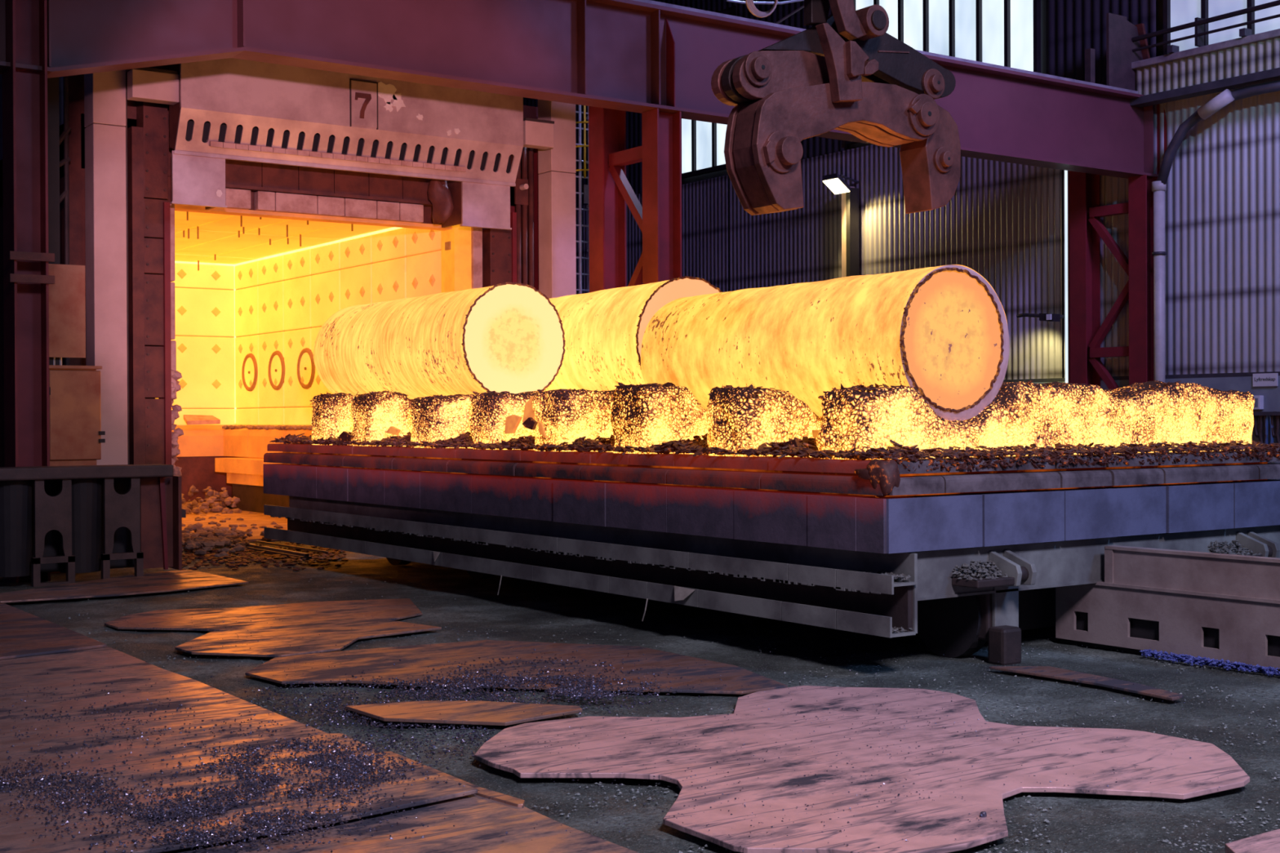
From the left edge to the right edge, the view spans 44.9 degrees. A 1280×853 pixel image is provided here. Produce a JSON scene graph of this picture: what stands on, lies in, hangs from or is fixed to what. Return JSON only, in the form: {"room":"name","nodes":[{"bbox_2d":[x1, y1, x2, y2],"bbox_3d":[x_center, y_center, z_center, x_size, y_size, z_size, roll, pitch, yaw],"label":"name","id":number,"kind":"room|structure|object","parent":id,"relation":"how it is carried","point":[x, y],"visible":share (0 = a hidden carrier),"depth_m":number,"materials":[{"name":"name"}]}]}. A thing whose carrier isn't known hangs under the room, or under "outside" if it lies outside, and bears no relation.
{"room":"steel forge","nodes":[
{"label":"steel forge","id":0,"kind":"room"},
{"bbox_2d":[0,74,63,159],"bbox_3d":[-22.471,-6.657,41.745,43.400,17.000,0.440,0,0,-35],"label":"wall","id":1,"kind":"structure","parent":0,"point":[60,78],"depth_m":45.35,"materials":[{"name":"brown metal"}]},
{"bbox_2d":[0,506,1279,852],"bbox_3d":[-6.721,1.887,19.120,43.000,0.047,55.000,0,0,-35],"label":"floor","id":2,"kind":"structure","parent":0,"point":[1120,826],"depth_m":11.51,"materials":[{"name":"grey concrete"}]},
{"bbox_2d":[2,0,54,582],"bbox_3d":[-7.541,-3.610,19.022,0.518,11.000,0.600,0,0,-35],"label":"column","id":3,"kind":"structure","parent":2,"relation":"on","point":[27,279],"depth_m":19.01,"materials":[{"name":"red metal"}]},
{"bbox_2d":[0,601,106,659],"bbox_3d":[-6.812,1.823,14.444,2.115,0.022,6.386,0,0,-35],"label":"floor plate","id":4,"kind":"object","parent":2,"relation":"on","point":[23,633],"visible":1,"depth_m":13.28,"materials":[{"name":"metal"}]},
{"bbox_2d":[59,77,71,365],"bbox_3d":[-8.529,-1.624,22.732,0.404,7.000,0.080,0,0,-35],"label":"frame","id":5,"kind":"object","parent":2,"relation":"on","point":[64,136],"visible":0.31,"depth_m":22.77,"materials":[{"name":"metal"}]},
{"bbox_2d":[48,364,105,573],"bbox_3d":[-7.399,0.548,20.181,0.742,2.671,0.420,0,0,-35],"label":"tall cabinet","id":6,"kind":"object","parent":2,"relation":"on","point":[76,433],"visible":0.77,"depth_m":20.04,"materials":[{"name":"metal"}]},
{"bbox_2d":[47,76,85,365],"bbox_3d":[-7.580,-3.017,20.340,0.518,4.600,0.200,0,0,-35],"label":"electrical box","id":7,"kind":"object","parent":6,"relation":"attached to","point":[67,298],"visible":0.57,"depth_m":20.27,"materials":[{"name":"metal"}]},
{"bbox_2d":[0,463,186,586],"bbox_3d":[-6.850,1.184,18.830,2.711,1.407,0.676,0,0,-35],"label":"iron stand","id":8,"kind":"object","parent":2,"relation":"on","point":[69,520],"visible":0.96,"depth_m":18.75,"materials":[{"name":"grey metal"}]},
{"bbox_2d":[84,69,128,465],"bbox_3d":[-7.869,-2.628,22.887,0.525,9.000,0.504,0,0,-35],"label":"post","id":9,"kind":"object","parent":2,"relation":"on","point":[105,93],"visible":0.62,"depth_m":22.68,"materials":[{"name":"metal"}]},
{"bbox_2d":[0,569,248,603],"bbox_3d":[-6.460,1.853,17.450,1.903,0.020,4.614,0,0,38],"label":"floor plate","id":10,"kind":"object","parent":2,"relation":"on","point":[184,580],"visible":0.86,"depth_m":17.82,"materials":[{"name":"metal"}]},
{"bbox_2d":[182,522,274,557],"bbox_3d":[-6.804,1.767,24.699,2.031,0.219,6.556,0,0,-10],"label":"rubble pile","id":11,"kind":"object","parent":2,"relation":"on","point":[206,539],"visible":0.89,"depth_m":23.92,"materials":[{"name":"brown stone"}]},
{"bbox_2d":[0,646,477,852],"bbox_3d":[-3.805,1.859,9.500,3.076,0.022,6.426,0,0,-35],"label":"floor plate","id":12,"kind":"object","parent":2,"relation":"on","point":[83,666],"visible":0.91,"depth_m":8.78,"materials":[{"name":"metal"}]},
{"bbox_2d":[0,666,280,852],"bbox_3d":[-2.951,1.836,9.336,1.820,0.029,5.368,0,0,-22],"label":"grit","id":13,"kind":"object","parent":12,"relation":"on","point":[11,775],"visible":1,"depth_m":8.03,"materials":[{"name":"grey gravel"}]},
{"bbox_2d":[1,685,507,852],"bbox_3d":[-2.289,1.837,8.631,2.366,0.031,4.284,0,0,-21],"label":"grit","id":14,"kind":"object","parent":12,"relation":"on","point":[310,758],"visible":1,"depth_m":7.72,"materials":[{"name":"grey gravel"}]},
{"bbox_2d":[190,533,311,559],"bbox_3d":[-7.418,1.812,25.582,0.140,0.090,9.630,0,0,-35],"label":"track rail","id":15,"kind":"object","parent":2,"relation":"on","point":[269,550],"visible":0.4,"depth_m":22.46,"materials":[{"name":"metal"}]},
{"bbox_2d":[104,598,422,631],"bbox_3d":[-3.613,1.862,15.073,3.024,0.020,2.322,0,0,-16],"label":"floor plate","id":16,"kind":"object","parent":2,"relation":"on","point":[401,608],"visible":0.92,"depth_m":15.22,"materials":[{"name":"metal"}]},
{"bbox_2d":[179,541,348,570],"bbox_3d":[-5.937,1.843,23.161,2.931,0.061,6.740,0,0,-15],"label":"scale","id":17,"kind":"object","parent":2,"relation":"on","point":[242,560],"visible":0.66,"depth_m":21.60,"materials":[{"name":"brown metal"}]},
{"bbox_2d":[0,64,539,542],"bbox_3d":[-7.952,-1.920,29.773,8.500,7.682,12.350,0,0,-35],"label":"furnace","id":18,"kind":"object","parent":2,"relation":"on","point":[228,308],"visible":0.44,"depth_m":27.97,"materials":[{"name":"beige"}]},
{"bbox_2d":[125,57,554,230],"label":"door","id":19,"kind":"structure","parent":18,"relation":"attached to","point":[228,100],"depth_m":24.39,"materials":[{"name":"metal"}]},
{"bbox_2d":[256,540,328,553],"bbox_3d":[-5.245,1.804,23.266,0.032,0.030,2.597,0,0,-37],"label":"strip","id":20,"kind":"object","parent":2,"relation":"on","point":[257,541],"visible":1,"depth_m":23.16,"materials":[{"name":"brown metal"}]},
{"bbox_2d":[174,615,441,657],"bbox_3d":[-2.964,1.856,13.673,1.718,0.020,2.345,0,0,43],"label":"floor plate","id":21,"kind":"object","parent":2,"relation":"on","point":[278,637],"visible":1,"depth_m":13.61,"materials":[{"name":"metal"}]},
{"bbox_2d":[237,680,528,770],"bbox_3d":[-1.778,1.878,10.191,1.774,0.033,3.787,0,0,-29],"label":"grit","id":22,"kind":"object","parent":2,"relation":"on","point":[372,723],"visible":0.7,"depth_m":9.81,"materials":[{"name":"grey gravel"}]},
{"bbox_2d":[160,794,638,852],"bbox_3d":[-1.093,1.901,6.615,2.088,0.020,1.884,0,0,-35],"label":"floor plate","id":23,"kind":"object","parent":2,"relation":"on","point":[482,824],"visible":0.78,"depth_m":7.15,"materials":[{"name":"metal"}]},
{"bbox_2d":[383,751,524,807],"bbox_3d":[-1.028,1.884,8.296,0.120,0.030,1.519,0,0,-35],"label":"bar","id":24,"kind":"object","parent":2,"relation":"on","point":[482,792],"visible":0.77,"depth_m":7.94,"materials":[{"name":"metal"}]},
{"bbox_2d":[345,701,582,725],"bbox_3d":[-1.178,1.850,10.055,1.566,0.022,0.685,0,0,12],"label":"floor plate","id":25,"kind":"object","parent":2,"relation":"on","point":[472,713],"visible":1,"depth_m":10.00,"materials":[{"name":"metal"}]},
{"bbox_2d":[244,640,787,694],"bbox_3d":[-0.877,1.859,12.191,4.157,0.020,2.259,0,0,9],"label":"floor plate","id":26,"kind":"object","parent":2,"relation":"on","point":[318,672],"visible":0.94,"depth_m":11.95,"materials":[{"name":"metal"}]},
{"bbox_2d":[283,643,732,715],"bbox_3d":[-0.897,1.844,11.104,3.086,0.035,2.967,0,0,-31],"label":"grit","id":27,"kind":"object","parent":26,"relation":"on","point":[575,691],"visible":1,"depth_m":10.95,"materials":[{"name":"grey gravel"}]},
{"bbox_2d":[537,99,576,298],"bbox_3d":[-1.457,-2.677,27.371,0.512,9.000,0.454,0,0,-35],"label":"post","id":28,"kind":"object","parent":2,"relation":"on","point":[557,165],"visible":0.41,"depth_m":27.19,"materials":[{"name":"metal"}]},
{"bbox_2d":[575,104,589,293],"bbox_3d":[-0.842,-2.991,29.660,1.065,9.600,0.630,-1,0,-43],"label":"ladder","id":29,"kind":"object","parent":2,"relation":"on","point":[584,122],"visible":0.12,"depth_m":29.73,"materials":[{"name":"metal"}]},
{"bbox_2d":[588,106,681,293],"bbox_3d":[-0.091,-2.323,25.352,0.470,8.300,1.970,0,0,-35],"label":"lattice column","id":30,"kind":"structure","parent":2,"relation":"on","point":[659,220],"depth_m":25.23,"materials":[{"name":"red metal"}]},
{"bbox_2d":[0,0,1166,178],"bbox_3d":[0.760,-5.585,24.924,24.010,2.300,0.700,0,0,-35],"label":"girder","id":31,"kind":"object","parent":30,"relation":"on","point":[641,56],"visible":0.68,"depth_m":23.55,"materials":[{"name":"metal"}]},
{"bbox_2d":[1084,48,1094,83],"bbox_3d":[8.994,-7.120,30.988,0.140,0.840,0.140,0,0,-35],"label":"post","id":32,"kind":"object","parent":31,"relation":"on","point":[1089,53],"visible":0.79,"depth_m":30.93,"materials":[{"name":"grey metal"}]},
{"bbox_2d":[1106,13,1150,90],"bbox_3d":[9.935,-7.556,31.502,1.390,1.480,0.300,0,0,-35],"label":"bracket","id":33,"kind":"object","parent":31,"relation":"on","point":[1120,55],"visible":0.74,"depth_m":31.30,"materials":[{"name":"grey metal"}]},
{"bbox_2d":[1129,27,1279,107],"bbox_3d":[14.356,-7.021,25.505,0.370,1.030,15.200,0,0,-35],"label":"platform","id":34,"kind":"object","parent":31,"relation":"attached to","point":[1249,60],"visible":0.99,"depth_m":30.11,"materials":[{"name":"grey metal"}]},
{"bbox_2d":[1131,0,1279,52],"bbox_3d":[14.649,-7.750,25.098,0.250,0.630,16.201,0,0,-35],"label":"railing","id":35,"kind":"object","parent":34,"relation":"attached to","point":[1198,23],"depth_m":30.28,"materials":[{"name":"black metal"}]},
{"bbox_2d":[14,575,1279,852],"bbox_3d":[-0.312,1.878,12.970,14.470,0.025,12.229,0,0,4],"label":"pebbles","id":36,"kind":"object","parent":2,"relation":"on","point":[676,795],"visible":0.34,"depth_m":9.54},
{"bbox_2d":[35,566,1279,852],"bbox_3d":[-3.373,1.785,23.368,11.922,0.022,35.188,0,0,-18],"label":"grit","id":37,"kind":"object","parent":2,"relation":"on","point":[899,794],"visible":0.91,"depth_m":9.22,"materials":[{"name":"gravel"}]},
{"bbox_2d":[262,431,1279,665],"bbox_3d":[0.507,0.948,17.904,5.481,1.825,12.496,0,0,-35],"label":"bogie","id":38,"kind":"object","parent":2,"relation":"on","point":[962,553],"visible":0.88,"depth_m":13.34,"materials":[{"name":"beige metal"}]},
{"bbox_2d":[309,391,355,444],"bbox_3d":[-2.219,-0.113,21.787,5.003,0.750,0.662,0,0,-35],"label":"support","id":39,"kind":"object","parent":38,"relation":"on","point":[332,414],"visible":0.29,"depth_m":20.25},
{"bbox_2d":[337,431,354,439],"bbox_3d":[-3.703,0.118,19.548,0.050,0.114,0.431,0,0,-35],"label":"shard","id":40,"kind":"object","parent":38,"relation":"on","point":[344,435],"visible":1,"depth_m":19.52},
{"bbox_2d":[351,390,415,446],"bbox_3d":[-1.466,-0.103,20.721,5.000,0.734,0.709,0,0,-35],"label":"support","id":41,"kind":"object","parent":38,"relation":"on","point":[374,412],"visible":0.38,"depth_m":19.22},
{"bbox_2d":[386,426,400,435],"bbox_3d":[-2.940,0.049,18.464,0.050,0.104,0.351,0,0,-35],"label":"shard","id":42,"kind":"object","parent":38,"relation":"on","point":[393,430],"visible":1,"depth_m":18.41,"materials":[{"name":"brown metal"}]},
{"bbox_2d":[409,394,473,448],"bbox_3d":[-0.499,-0.065,19.341,4.994,0.667,0.822,0,0,-35],"label":"support","id":43,"kind":"object","parent":38,"relation":"on","point":[435,417],"visible":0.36,"depth_m":17.80,"materials":[{"name":"yellow metal"}]},
{"bbox_2d":[313,282,565,399],"bbox_3d":[-2.772,-0.993,19.988,1.415,1.394,4.619,0,0,-35],"label":"steel ingot","id":44,"kind":"object","parent":43,"relation":"on","point":[506,336],"visible":0.83,"depth_m":18.42,"materials":[{"name":"beige"}]},
{"bbox_2d":[504,414,522,433],"bbox_3d":[-1.329,-0.023,16.279,0.050,0.202,0.330,0,0,-35],"label":"shard","id":45,"kind":"object","parent":38,"relation":"on","point":[512,422],"visible":1,"depth_m":16.26,"materials":[{"name":"brown metal"}]},
{"bbox_2d":[469,389,570,449],"bbox_3d":[0.312,-0.077,18.181,5.004,0.691,0.729,0,0,-35],"label":"support","id":46,"kind":"object","parent":38,"relation":"on","point":[491,408],"visible":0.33,"depth_m":16.63,"materials":[{"name":"yellow metal"}]},
{"bbox_2d":[544,275,721,392],"bbox_3d":[-0.759,-1.008,20.513,1.612,1.602,4.781,0,0,-35],"label":"steel ingot","id":47,"kind":"object","parent":46,"relation":"on","point":[604,330],"visible":0.39,"depth_m":18.81,"materials":[{"name":"beige"}]},
{"bbox_2d":[532,388,614,452],"bbox_3d":[1.065,-0.082,17.118,5.012,0.708,0.734,0,0,-35],"label":"support","id":48,"kind":"object","parent":38,"relation":"on","point":[568,415],"visible":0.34,"depth_m":15.61,"materials":[{"name":"yellow metal"}]},
{"bbox_2d":[522,395,535,422],"bbox_3d":[-1.135,-0.168,16.019,0.050,0.299,0.270,0,0,-35],"label":"shard","id":49,"kind":"object","parent":48,"relation":"attached to","point":[530,406],"visible":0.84,"depth_m":15.97,"materials":[{"name":"brown metal"}]},
{"bbox_2d":[522,417,537,430],"bbox_3d":[-1.132,-0.030,15.929,0.050,0.129,0.276,0,0,-35],"label":"shard","id":50,"kind":"object","parent":48,"relation":"on","point":[530,423],"visible":1,"depth_m":15.88},
{"bbox_2d":[537,421,546,438],"bbox_3d":[-0.981,0.035,15.715,0.050,0.176,0.171,0,0,-35],"label":"shard","id":51,"kind":"object","parent":48,"relation":"on","point":[541,430],"visible":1,"depth_m":15.70,"materials":[{"name":"brown metal"}]},
{"bbox_2d":[608,382,708,454],"bbox_3d":[1.891,-0.083,15.944,5.003,0.710,0.726,0,0,-35],"label":"support","id":52,"kind":"object","parent":38,"relation":"on","point":[644,415],"visible":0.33,"depth_m":14.45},
{"bbox_2d":[782,439,799,447],"bbox_3d":[1.249,0.145,12.775,0.050,0.084,0.210,0,0,-35],"label":"shard","id":53,"kind":"object","parent":38,"relation":"on","point":[795,442],"visible":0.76,"depth_m":12.72},
{"bbox_2d":[812,430,821,441],"bbox_3d":[1.461,0.075,12.734,0.050,0.092,0.131,0,0,-35],"label":"shard","id":54,"kind":"object","parent":38,"relation":"on","point":[816,433],"visible":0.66,"depth_m":12.70,"materials":[{"name":"brown metal"}]},
{"bbox_2d":[892,630,915,637],"bbox_3d":[-1.565,1.542,16.561,0.250,0.022,12.260,0,0,-35],"label":"shelf","id":55,"kind":"object","parent":38,"relation":"attached to","point":[895,633],"depth_m":11.57,"materials":[{"name":"metal"}]},
{"bbox_2d":[893,580,917,586],"bbox_3d":[-1.560,1.166,16.551,0.250,0.020,12.280,0,0,-35],"label":"shelf","id":56,"kind":"object","parent":38,"relation":"attached to","point":[896,583],"depth_m":11.58,"materials":[{"name":"metal"}]},
{"bbox_2d":[707,384,1113,457],"bbox_3d":[2.741,-0.054,14.750,4.992,0.663,0.695,0,0,-35],"label":"support","id":57,"kind":"object","parent":38,"relation":"on","point":[744,418],"visible":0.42,"depth_m":13.28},
{"bbox_2d":[951,576,1014,588],"bbox_3d":[2.659,1.200,12.007,0.420,0.060,0.270,0,0,-35],"label":"shelf","id":58,"kind":"object","parent":38,"relation":"attached to","point":[957,582],"depth_m":11.91,"materials":[{"name":"metal"}]},
{"bbox_2d":[817,380,1253,459],"bbox_3d":[3.619,-0.072,13.602,5.140,0.698,0.654,0,0,-35],"label":"support","id":59,"kind":"object","parent":38,"relation":"on","point":[856,417],"visible":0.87,"depth_m":13.13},
{"bbox_2d":[640,264,1009,422],"bbox_3d":[1.560,-0.685,14.142,1.308,1.289,3.668,0,0,-35],"label":"steel ingot","id":60,"kind":"object","parent":59,"relation":"on","point":[941,333],"visible":0.79,"depth_m":12.99,"materials":[{"name":"beige"}]},
{"bbox_2d":[474,685,1249,852],"bbox_3d":[1.193,1.853,8.822,3.626,0.028,3.545,0,0,-35],"label":"floor plate","id":61,"kind":"object","parent":2,"relation":"on","point":[1175,775],"visible":1,"depth_m":8.44,"materials":[{"name":"metal"}]},
{"bbox_2d":[979,811,986,817],"bbox_3d":[1.623,1.837,7.329,0.041,0.040,0.038,0,0,-8],"label":"lump","id":62,"kind":"object","parent":61,"relation":"on","point":[983,814],"visible":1,"depth_m":7.32,"materials":[{"name":"grey stone"}]},
{"bbox_2d":[989,666,1183,701],"bbox_3d":[3.281,1.841,11.258,0.403,0.020,1.661,0,0,-35],"label":"floor plate","id":63,"kind":"object","parent":2,"relation":"on","point":[1042,671],"visible":1,"depth_m":11.22,"materials":[{"name":"metal"}]},
{"bbox_2d":[1069,170,1157,389],"bbox_3d":[9.863,-2.399,32.232,0.470,8.300,1.920,0,0,-35],"label":"lattice column","id":64,"kind":"structure","parent":2,"relation":"on","point":[1086,228],"depth_m":32.35,"materials":[{"name":"red metal"}]},
{"bbox_2d":[1064,169,1070,383],"bbox_3d":[9.148,-2.701,33.149,0.040,6.500,0.120,0,0,-35],"label":"fluorescent tube light","id":65,"kind":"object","parent":64,"relation":"attached to","point":[1067,295],"depth_m":33.13,"materials":[{"name":"grey"}]},
{"bbox_2d":[1055,545,1279,672],"bbox_3d":[5.809,1.437,10.422,0.320,0.875,7.350,0,0,-35],"label":"wall","id":66,"kind":"structure","parent":2,"relation":"on","point":[1219,606],"depth_m":12.34,"materials":[{"name":"concrete"}]},
{"bbox_2d":[1139,648,1279,676],"bbox_3d":[5.739,1.831,10.097,0.214,0.087,5.924,0,0,-35],"label":"ridge","id":67,"kind":"object","parent":2,"relation":"on","point":[1188,659],"visible":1,"depth_m":12.00,"materials":[{"name":"gravel"}]},
{"bbox_2d":[1151,80,1279,381],"bbox_3d":[11.227,-2.411,29.940,0.416,8.134,3.195,0,0,-35],"label":"drainpipe","id":68,"kind":"object","parent":2,"relation":"on","point":[1227,96],"visible":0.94,"depth_m":31.05,"materials":[{"name":"grey metal"}]},
{"bbox_2d":[1225,829,1279,852],"bbox_3d":[2.918,1.830,6.659,1.092,0.050,0.542,0,0,-35],"label":"floor plate","id":69,"kind":"object","parent":2,"relation":"on","point":[1268,842],"visible":1,"depth_m":6.70,"materials":[{"name":"metal"}]},
{"bbox_2d":[745,0,777,17],"bbox_3d":[1.819,-9.419,23.368,0.745,6.557,0.187,0,0,-35],"label":"cable coil","id":70,"kind":"object","parent":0,"point":[752,8],"visible":1,"depth_m":23.32,"materials":[{"name":"black metal"}]},
{"bbox_2d":[725,0,804,4],"bbox_3d":[2.628,-8.601,31.186,2.268,0.430,0.048,0,0,-35],"label":"wire","id":71,"kind":"object","parent":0,"point":[731,1],"visible":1,"depth_m":31.10,"materials":[{"name":"metal"}]},
{"bbox_2d":[774,4,804,23],"bbox_3d":[3.508,-9.218,34.251,1.619,1.046,0.059,0,0,-35],"label":"stay","id":72,"kind":"object","parent":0,"point":[802,6],"visible":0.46,"depth_m":34.08,"materials":[{"name":"grey metal"}]},
{"bbox_2d":[523,0,1279,479],"bbox_3d":[6.907,-6.761,37.260,0.520,17.000,41.000,0,0,-35],"label":"wall","id":73,"kind":"structure","parent":0,"point":[1004,222],"depth_m":34.10,"materials":[{"name":"metal"}]},
{"bbox_2d":[681,118,727,178],"bbox_3d":[1.900,-8.488,44.005,0.160,2.570,2.700,0,0,-35],"label":"window","id":74,"kind":"structure","parent":73,"relation":"in","point":[703,143],"depth_m":44.23,"materials":[{"name":"grey glass"}]},
{"bbox_2d":[822,173,858,194],"bbox_3d":[5.099,-6.052,38.685,0.956,0.464,0.560,0,0,-35],"label":"floodlight","id":75,"kind":"object","parent":73,"relation":"attached to","point":[834,182],"visible":1,"depth_m":38.48,"materials":[{"name":"white"}]},
{"bbox_2d":[841,186,858,277],"bbox_3d":[5.258,-3.487,38.873,0.300,5.050,0.360,0,0,-35],"label":"pilaster","id":76,"kind":"object","parent":73,"relation":"attached to","point":[850,200],"visible":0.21,"depth_m":38.73,"materials":[{"name":"paint"}]},
{"bbox_2d":[845,0,1040,144],"bbox_3d":[7.014,-9.399,36.731,0.160,4.520,6.180,0,0,-35],"label":"window","id":77,"kind":"structure","parent":73,"relation":"in","point":[1003,33],"depth_m":35.84,"materials":[{"name":"grey glass"}]},
{"bbox_2d":[1016,312,1065,321],"bbox_3d":[8.812,-2.348,33.520,0.893,0.235,1.122,0,0,-35],"label":"wall lamp","id":78,"kind":"object","parent":73,"relation":"attached to","point":[1042,317],"visible":0.9,"depth_m":33.10,"materials":[{"name":"black metal"}]},
{"bbox_2d":[1163,0,1279,54],"bbox_3d":[12.722,-8.884,28.631,0.160,3.120,7.100,0,0,-35],"label":"window","id":79,"kind":"structure","parent":73,"relation":"in","point":[1175,12],"depth_m":30.67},
{"bbox_2d":[1251,395,1263,409],"bbox_3d":[11.844,-0.460,29.744,0.140,0.268,0.192,0,0,-35],"label":"box","id":80,"kind":"object","parent":73,"relation":"attached to","point":[1257,402],"visible":0.9,"depth_m":29.68,"materials":[{"name":"paint"}]},
{"bbox_2d":[1253,373,1278,386],"bbox_3d":[11.959,-0.893,29.648,0.037,0.245,0.514,0,0,-35],"label":"wall sign","id":81,"kind":"object","parent":73,"relation":"attached to","point":[1265,379],"visible":1,"depth_m":29.62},
{"bbox_2d":[1252,411,1279,415],"bbox_3d":[12.180,-0.245,29.183,0.280,0.070,2.100,0,0,-35],"label":"rack","id":82,"kind":"object","parent":73,"relation":"attached to","point":[1261,413],"visible":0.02,"depth_m":29.37,"materials":[{"name":"grey metal"}]},
{"bbox_2d":[1253,411,1262,437],"bbox_3d":[11.809,-0.038,29.607,0.070,0.500,0.188,0,0,-35],"label":"sling","id":83,"kind":"object","parent":82,"relation":"hanging from","point":[1255,417],"visible":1,"depth_m":29.61,"materials":[{"name":"metal"}]},
{"bbox_2d":[1258,415,1266,444],"bbox_3d":[11.871,0.052,29.520,0.070,0.668,0.185,0,0,-35],"label":"sling","id":84,"kind":"object","parent":82,"relation":"hanging from","point":[1260,437],"visible":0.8,"depth_m":29.52,"materials":[{"name":"grey metal"}]},
{"bbox_2d":[1264,415,1274,449],"bbox_3d":[11.941,0.143,29.421,0.070,0.840,0.186,0,0,-35],"label":"sling","id":85,"kind":"object","parent":82,"relation":"hanging from","point":[1268,417],"visible":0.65,"depth_m":29.43,"materials":[{"name":"blue fabric"}]},
{"bbox_2d":[1270,415,1277,437],"bbox_3d":[12.010,-0.036,29.322,0.070,0.500,0.188,0,0,-35],"label":"sling","id":86,"kind":"object","parent":82,"relation":"hanging from","point":[1273,433],"visible":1,"depth_m":29.33,"materials":[{"name":"metal"}]},
{"bbox_2d":[1275,415,1279,444],"bbox_3d":[12.078,0.054,29.225,0.070,0.668,0.185,0,0,-35],"label":"sling","id":87,"kind":"object","parent":82,"relation":"hanging from","point":[1277,437],"visible":0.86,"depth_m":29.25,"materials":[{"name":"grey metal"}]},
{"bbox_3d":[-9.624,-15.273,23.404,43.400,0.300,45.400,0,0,-35],"label":"ceiling","id":88,"kind":"structure","parent":0,"visible":0},
{"bbox_3d":[1.742,-9.448,13.194,0.600,11.348,0.400,0,0,-35],"label":"rope","id":89,"kind":"object","parent":88,"relation":"hanging from","visible":0},
{"bbox_2d":[711,0,960,215],"bbox_3d":[1.784,-2.858,13.230,2.515,2.190,0.710,0,0,-35],"label":"tongs","id":90,"kind":"object","parent":89,"relation":"hanging from","point":[844,72],"visible":1,"depth_m":12.89,"materials":[{"name":"metal"}]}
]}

